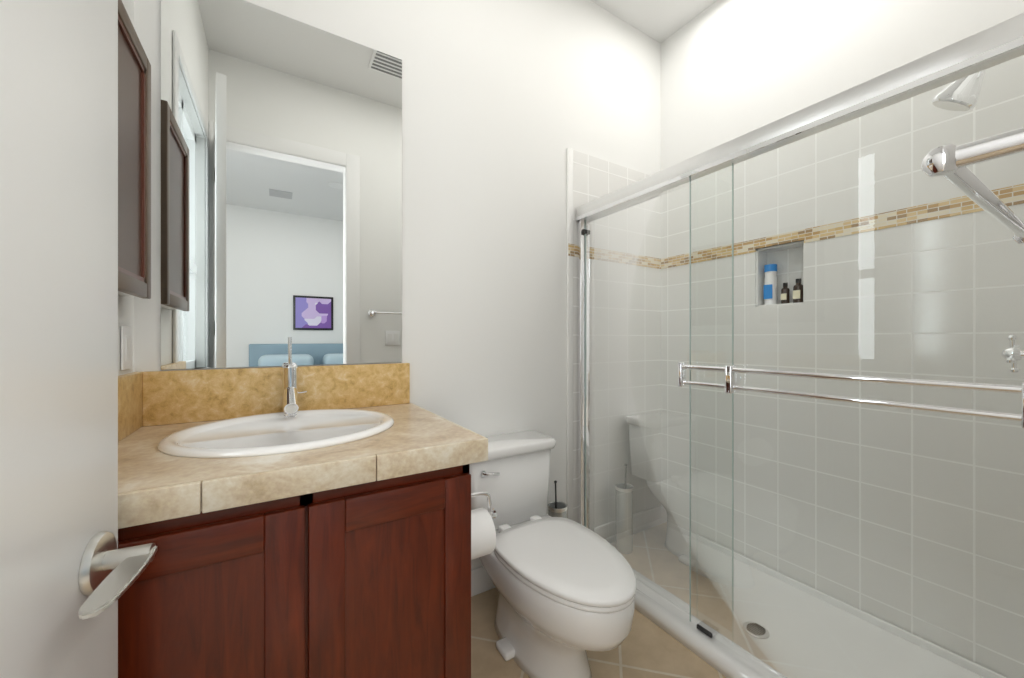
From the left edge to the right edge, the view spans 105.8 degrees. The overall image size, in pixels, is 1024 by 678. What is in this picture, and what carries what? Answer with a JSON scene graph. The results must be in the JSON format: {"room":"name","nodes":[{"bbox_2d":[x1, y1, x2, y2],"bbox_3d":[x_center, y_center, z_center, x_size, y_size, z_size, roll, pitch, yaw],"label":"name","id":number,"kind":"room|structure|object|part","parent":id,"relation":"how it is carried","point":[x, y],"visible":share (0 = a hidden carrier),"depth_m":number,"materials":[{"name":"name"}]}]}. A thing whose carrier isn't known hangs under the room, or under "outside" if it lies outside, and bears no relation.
{"room":"bathroom","nodes":[
{"label":"bathroom","id":0,"kind":"room"},
{"bbox_2d":[118,0,133,375],"bbox_3d":[-1.046,-0.350,0.875,0.150,3.000,0.575,0,0,-32],"label":"wall","id":1,"kind":"structure","parent":0,"point":[126,311],"depth_m":1.11,"materials":[{"name":"white paint"}]},
{"bbox_2d":[121,326,130,369],"bbox_3d":[-1.082,0.025,1.087,0.007,0.120,0.073,0,0,-32],"label":"electrical outlet plate","id":2,"kind":"object","parent":1,"relation":"attached to","point":[125,347],"visible":1,"depth_m":1.07,"materials":[{"name":"white plastic"}]},
{"bbox_2d":[118,0,150,298],"bbox_3d":[-0.951,-0.447,0.922,0.058,0.666,0.387,0,0,-32],"label":"mirror cabinet","id":3,"kind":"object","parent":1,"relation":"attached to","point":[134,172],"visible":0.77,"depth_m":0.99,"materials":[{"name":"brown wood"}]},
{"bbox_3d":[-0.938,-0.447,0.931,0.006,0.562,0.283,0,0,-32],"label":"panel","id":4,"kind":"part","parent":3,"relation":"part of","materials":[{"name":"brown"}]},
{"bbox_2d":[134,0,660,569],"bbox_3d":[-0.140,-0.350,1.855,3.020,3.000,0.150,0,0,-32],"label":"wall","id":5,"kind":"structure","parent":0,"point":[506,104],"depth_m":1.79,"materials":[{"name":"white paint"}]},
{"bbox_2d":[142,362,409,426],"bbox_3d":[-0.763,0.180,1.371,0.805,0.164,0.019,0,0,-32],"label":"backsplash","id":6,"kind":"structure","parent":5,"relation":"attached to","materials":[{"name":"stone"}]},
{"bbox_2d":[161,0,401,369],"bbox_3d":[-0.763,-0.519,1.380,0.738,1.227,0.005,0,0,-32],"label":"vanity mirror","id":7,"kind":"object","parent":5,"relation":"attached to","point":[281,179],"visible":1,"depth_m":1.34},
{"bbox_2d":[471,566,495,596],"bbox_3d":[-0.082,1.093,1.792,0.871,0.115,0.014,0,0,-32],"label":"baseboard","id":8,"kind":"structure","parent":5,"relation":"attached to","point":[481,582],"depth_m":1.75,"materials":[{"name":"white paint"}]},
{"bbox_2d":[566,148,572,519],"bbox_3d":[0.304,0.075,2.032,0.039,2.149,0.013,0,0,-32],"label":"tile","id":9,"kind":"structure","parent":5,"relation":"attached to","point":[569,331],"depth_m":2.02,"materials":[{"name":"white tile"}]},
{"bbox_2d":[568,243,660,268],"bbox_3d":[0.608,-0.467,2.217,0.743,0.063,0.014,0,0,-32],"label":"tile","id":10,"kind":"object","parent":5,"relation":"attached to","point":[572,249],"depth_m":2.32,"materials":[{"name":"tile"}]},
{"bbox_2d":[573,256,660,521],"bbox_3d":[0.607,0.357,2.218,0.743,1.585,0.012,0,0,-32],"label":"tile","id":11,"kind":"structure","parent":5,"relation":"attached to","point":[655,346],"depth_m":2.33,"materials":[{"name":"white tile"}]},
{"bbox_2d":[573,150,660,258],"bbox_3d":[0.607,-0.747,2.218,0.743,0.497,0.012,0,0,-32],"label":"tile","id":12,"kind":"structure","parent":5,"relation":"attached to","point":[594,178],"depth_m":2.14,"materials":[{"name":"white tile"}]},
{"bbox_2d":[471,588,725,677],"bbox_3d":[0.257,1.200,1.207,3.020,0.100,1.970,0,0,-32],"label":"floor","id":13,"kind":"structure","parent":0,"point":[647,648],"depth_m":1.40,"materials":[{"name":"tile"}]},
{"bbox_2d":[118,337,487,677],"bbox_3d":[-0.595,0.572,1.088,0.837,1.156,0.677,0,0,-32],"label":"bathroom vanity","id":14,"kind":"object","parent":13,"relation":"on","point":[290,520],"visible":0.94,"depth_m":0.87,"materials":[{"name":"brown wood"}]},
{"bbox_3d":[-0.608,0.388,0.710,0.258,0.072,0.020,0,0,-32],"label":"door rail","id":15,"kind":"part","parent":14,"relation":"part of","materials":[{"name":"brown wood"}]},
{"bbox_3d":[-0.609,0.695,0.713,0.262,0.546,0.009,0,0,-32],"label":"door panel","id":16,"kind":"part","parent":14,"relation":"part of","materials":[{"name":"brown wood"}]},
{"bbox_3d":[-0.458,0.339,0.827,0.797,0.037,0.020,0,0,-32],"label":"frame","id":17,"kind":"part","parent":14,"relation":"part of","materials":[{"name":"brown wood"}]},
{"bbox_2d":[118,402,482,530],"bbox_3d":[-0.603,0.277,1.090,0.825,0.030,0.665,0,0,-32],"label":"countertop","id":18,"kind":"structure","parent":14,"relation":"on","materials":[{"name":"stone"}]},
{"bbox_2d":[157,409,394,491],"bbox_3d":[-0.635,0.330,1.112,0.570,0.167,0.510,0,0,-32],"label":"sink","id":19,"kind":"object","parent":18,"relation":"in","point":[188,445],"depth_m":1.04,"materials":[{"name":"white ceramic"}]},
{"bbox_2d":[280,337,306,417],"bbox_3d":[-0.725,0.128,1.290,0.078,0.268,0.134,0,0,-32],"label":"faucet","id":20,"kind":"object","parent":18,"relation":"on","point":[293,378],"depth_m":1.30,"materials":[{"name":"silver metal"}]},
{"bbox_3d":[-0.273,0.695,0.920,0.236,0.546,0.009,0,0,-32],"label":"door panel","id":21,"kind":"part","parent":14,"relation":"part of","materials":[{"name":"brown wood"}]},
{"bbox_3d":[-0.271,0.388,0.917,0.232,0.072,0.020,0,0,-32],"label":"door rail","id":22,"kind":"part","parent":14,"relation":"part of","materials":[{"name":"brown wood"}]},
{"bbox_2d":[471,491,496,559],"bbox_3d":[-0.126,0.575,1.216,0.174,0.213,0.136,0,0,-32],"label":"toilet paper holder","id":23,"kind":"object","parent":14,"relation":"attached to","point":[483,537],"visible":0.52,"depth_m":1.18,"materials":[{"name":"white paper"}]},
{"bbox_3d":[-0.130,0.524,1.213,0.149,0.082,0.012,0,0,-32],"label":"arm","id":24,"kind":"part","parent":23,"relation":"part of"},
{"bbox_2d":[469,430,636,677],"bbox_3d":[0.086,0.797,1.426,0.517,0.706,0.799,0,0,-32],"label":"toilet","id":25,"kind":"object","parent":13,"relation":"on","point":[566,588],"visible":0.81,"depth_m":1.32,"materials":[{"name":"white ceramic"}]},
{"bbox_3d":[-0.081,0.540,1.544,0.067,0.021,0.018,0,0,-32],"label":"flush lever","id":26,"kind":"part","parent":25,"relation":"part of","materials":[{"name":"silver metal"}]},
{"bbox_3d":[-0.038,0.631,1.698,0.410,0.292,0.185,0,0,-32],"label":"tank","id":27,"kind":"part","parent":25,"relation":"part of","materials":[{"name":"white ceramic"}]},
{"bbox_3d":[-0.036,0.464,1.695,0.444,0.040,0.213,0,0,-32],"label":"tank lid","id":28,"kind":"part","parent":25,"relation":"part of","materials":[{"name":"white ceramic"}]},
{"bbox_3d":[0.131,0.964,1.423,0.376,0.372,0.731,0,0,-32],"label":"bowl","id":29,"kind":"part","parent":25,"relation":"part of","materials":[{"name":"white ceramic"}]},
{"bbox_3d":[0.188,0.745,1.330,0.384,0.026,0.529,0,0,-32],"label":"seat lid","id":30,"kind":"part","parent":25,"relation":"part of","materials":[{"name":"white ceramic"}]},
{"bbox_2d":[548,480,566,517],"bbox_3d":[0.220,0.915,1.871,0.095,0.468,0.095,0,0,-32],"label":"toilet brush","id":31,"kind":"object","parent":13,"relation":"on","point":[556,508],"visible":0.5,"depth_m":1.86,"materials":[{"name":"grey metal"}]},
{"bbox_3d":[0.215,0.915,1.867,0.020,0.441,0.008,0,0,-32],"label":"rod","id":32,"kind":"part","parent":31,"relation":"part of","materials":[{"name":"black metal"}]},
{"bbox_2d":[575,13,1023,677],"bbox_3d":[1.009,0.229,1.562,0.737,1.843,1.520,0,0,-32],"label":"shower","id":33,"kind":"object","parent":13,"relation":"on","point":[725,611],"visible":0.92,"depth_m":1.50,"materials":[{"name":"clear glass"}]},
{"label":"glass","id":34,"kind":"part","parent":33,"relation":"part of","materials":[{"name":"clear glass"}]},
{"bbox_2d":[590,0,716,42],"bbox_3d":[0.257,-1.900,1.207,3.020,0.100,1.970,0,0,-32],"label":"ceiling","id":35,"kind":"structure","parent":0,"point":[660,21],"depth_m":2.19,"materials":[{"name":"white paint"}]},
{"bbox_2d":[767,247,802,303],"bbox_3d":[1.405,-0.305,1.928,0.110,0.290,0.210,0,0,-32],"label":"wall","id":36,"kind":"structure","parent":0,"point":[794,274],"depth_m":1.90,"materials":[{"name":"tile"}]},
{"bbox_2d":[661,0,1023,170],"bbox_3d":[1.452,-0.350,1.764,0.200,3.000,1.670,0,0,-32],"label":"wall","id":37,"kind":"structure","parent":0,"point":[849,44],"depth_m":1.85,"materials":[{"name":"white paint"}]},
{"bbox_2d":[661,157,754,258],"bbox_3d":[1.073,-0.747,2.179,0.012,0.497,0.565,0,0,-32],"label":"tile","id":38,"kind":"structure","parent":37,"relation":"attached to","point":[743,220],"depth_m":2.13,"materials":[{"name":"white tile"}]},
{"bbox_2d":[661,252,755,312],"bbox_3d":[1.073,-0.297,2.179,0.012,0.275,0.565,0,0,-32],"label":"tile","id":39,"kind":"structure","parent":37,"relation":"attached to","point":[745,271],"depth_m":2.13,"materials":[{"name":"white tile"}]},
{"bbox_2d":[756,249,766,306],"bbox_3d":[1.267,-0.305,1.962,0.090,0.290,0.008,0,0,-32],"label":"tile","id":40,"kind":"structure","parent":37,"relation":"attached to","point":[761,258],"depth_m":1.95,"materials":[{"name":"white tile"}]},
{"bbox_2d":[755,138,803,247],"bbox_3d":[1.276,-0.723,1.849,0.012,0.545,0.210,0,0,-32],"label":"tile","id":41,"kind":"structure","parent":37,"relation":"attached to","point":[789,198],"depth_m":1.84,"materials":[{"name":"white tile"}]},
{"bbox_2d":[757,241,802,252],"bbox_3d":[1.319,-0.446,1.876,0.090,0.008,0.210,0,0,-32],"label":"tile","id":42,"kind":"object","parent":37,"relation":"attached to","point":[782,246],"depth_m":1.87,"materials":[{"name":"white tile"}]},
{"bbox_2d":[803,241,803,301],"bbox_3d":[1.372,-0.305,1.790,0.090,0.290,0.008,0,0,-32],"label":"tile","id":43,"kind":"structure","parent":37,"relation":"attached to","point":[803,271],"depth_m":1.77,"materials":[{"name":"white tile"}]},
{"bbox_2d":[661,289,1023,677],"bbox_3d":[1.331,0.495,1.760,0.012,1.310,1.550,0,0,-32],"label":"tile","id":44,"kind":"structure","parent":37,"relation":"attached to","point":[979,517],"depth_m":1.55,"materials":[{"name":"white tile"}]},
{"bbox_2d":[661,184,1023,268],"bbox_3d":[1.330,-0.467,1.759,0.014,0.063,1.550,0,0,-32],"label":"tile","id":45,"kind":"object","parent":37,"relation":"attached to","point":[890,221],"depth_m":1.57,"materials":[{"name":"tile"}]},
{"bbox_2d":[804,203,1023,303],"bbox_3d":[1.533,-0.297,1.429,0.012,0.275,0.775,0,0,-32],"label":"tile","id":46,"kind":"structure","parent":37,"relation":"attached to","point":[975,244],"depth_m":1.44,"materials":[{"name":"white tile"}]},
{"bbox_2d":[804,55,1023,228],"bbox_3d":[1.533,-0.747,1.429,0.012,0.497,0.775,0,0,-32],"label":"tile","id":47,"kind":"structure","parent":37,"relation":"attached to","point":[912,159],"depth_m":1.48,"materials":[{"name":"white tile"}]},
{"bbox_3d":[1.173,-0.350,0.684,1.805,3.000,0.120,0,0,-32],"label":"wall","id":48,"kind":"structure","parent":0,"visible":0},
{"bbox_2d":[921,127,1023,243],"bbox_3d":[0.758,-0.200,0.562,0.660,0.060,0.103,0,0,-32],"label":"towel rail","id":49,"kind":"object","parent":48,"relation":"attached to","point":[950,163],"visible":1,"depth_m":0.43,"materials":[{"name":"silver metal"}]},
{"bbox_3d":[0.502,-0.200,0.406,0.024,0.024,0.076,0,0,-32],"label":"post","id":50,"kind":"part","parent":49,"relation":"part of","materials":[{"name":"silver metal"}]},
{"bbox_3d":[1.411,0.357,0.907,0.743,1.585,0.012,0,0,-32],"label":"tile","id":51,"kind":"structure","parent":48,"relation":"attached to","visible":0},
{"bbox_2d":[1001,335,1023,372],"bbox_3d":[1.311,0.038,0.943,0.100,0.100,0.150,0,0,-32],"label":"shower valve","id":52,"kind":"object","parent":51,"relation":"attached to","point":[1009,355],"depth_m":0.98,"materials":[{"name":"silver metal"}]},
{"bbox_3d":[1.366,0.495,1.905,0.200,1.310,0.210,0,0,-32],"label":"wall","id":53,"kind":"structure","parent":0,"visible":0},
{"bbox_2d":[758,302,803,306],"bbox_3d":[1.319,-0.164,1.876,0.090,0.008,0.210,0,0,-32],"label":"tile","id":54,"kind":"object","parent":53,"relation":"attached to","point":[780,304],"depth_m":1.85,"materials":[{"name":"white tile"}]},
{"bbox_2d":[764,264,776,304],"bbox_3d":[1.288,-0.269,1.927,0.054,0.200,0.054,0,0,-32],"label":"bottle","id":55,"kind":"object","parent":54,"relation":"on","point":[771,277],"depth_m":1.91,"materials":[{"name":"white plastic"}]},
{"bbox_2d":[763,284,771,298],"bbox_3d":[1.265,-0.234,1.913,0.002,0.070,0.040,0,0,-32],"label":"label","id":56,"kind":"object","parent":55,"relation":"attached to","point":[768,290],"depth_m":1.91,"materials":[{"name":"blue paper"}]},
{"bbox_2d":[781,283,789,303],"bbox_3d":[1.322,-0.220,1.871,0.034,0.103,0.034,0,0,-32],"label":"bottle","id":57,"kind":"object","parent":54,"relation":"on","point":[785,289],"depth_m":1.86,"materials":[{"name":"brown glass"}]},
{"bbox_2d":[781,293,786,299],"bbox_3d":[1.307,-0.203,1.863,0.002,0.030,0.024,0,0,-32],"label":"label","id":58,"kind":"object","parent":57,"relation":"attached to","point":[783,296],"depth_m":1.86,"materials":[{"name":"beige paper"}]},
{"bbox_2d":[793,279,802,302],"bbox_3d":[1.351,-0.226,1.825,0.040,0.115,0.040,0,0,-32],"label":"bottle","id":59,"kind":"object","parent":54,"relation":"on","point":[799,286],"depth_m":1.81,"materials":[{"name":"brown glass"}]},
{"bbox_2d":[793,290,799,298],"bbox_3d":[1.333,-0.208,1.814,0.002,0.040,0.030,0,0,-32],"label":"label","id":60,"kind":"object","parent":59,"relation":"attached to","point":[796,292],"depth_m":1.81,"materials":[{"name":"beige paper"}]},
{"label":"door hinge","id":61,"kind":"object","parent":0,"visible":0},
{"bbox_2d":[0,0,117,677],"bbox_3d":[-0.447,-0.073,0.225,0.040,2.422,0.781,0,0,-25],"label":"door leaf","id":62,"kind":"structure","parent":61,"relation":"attached to","point":[58,285],"depth_m":0.45,"materials":[{"name":"white"}]},
{"bbox_2d":[78,531,116,595],"bbox_3d":[-0.563,0.305,0.530,0.012,0.078,0.078,0,0,-25],"label":"rose","id":63,"kind":"object","parent":62,"relation":"attached to","point":[92,575],"visible":0.77,"depth_m":0.51,"materials":[{"name":"silver metal"}]},
{"bbox_2d":[102,543,154,570],"bbox_3d":[-0.536,0.305,0.542,0.050,0.025,0.025,0,0,-25],"label":"door handle neck","id":64,"kind":"object","parent":63,"relation":"attached to","point":[113,559],"depth_m":0.53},
{"bbox_2d":[78,545,157,619],"bbox_3d":[-0.503,0.309,0.502,0.034,0.018,0.132,0,0,-21],"label":"door lever","id":65,"kind":"object","parent":64,"relation":"attached to","point":[119,580],"visible":0.98,"depth_m":0.48,"materials":[{"name":"silver metal"}]},
{"bbox_3d":[1.411,-0.747,0.907,0.743,0.497,0.012,0,0,-32],"label":"wall tile","id":66,"kind":"structure","parent":0,"visible":0},
{"bbox_2d":[931,69,985,110],"bbox_3d":[1.430,-0.808,1.111,0.106,0.214,0.312,0,0,-32],"label":"shower head","id":67,"kind":"object","parent":66,"relation":"attached to","point":[952,101],"depth_m":1.17}
]}

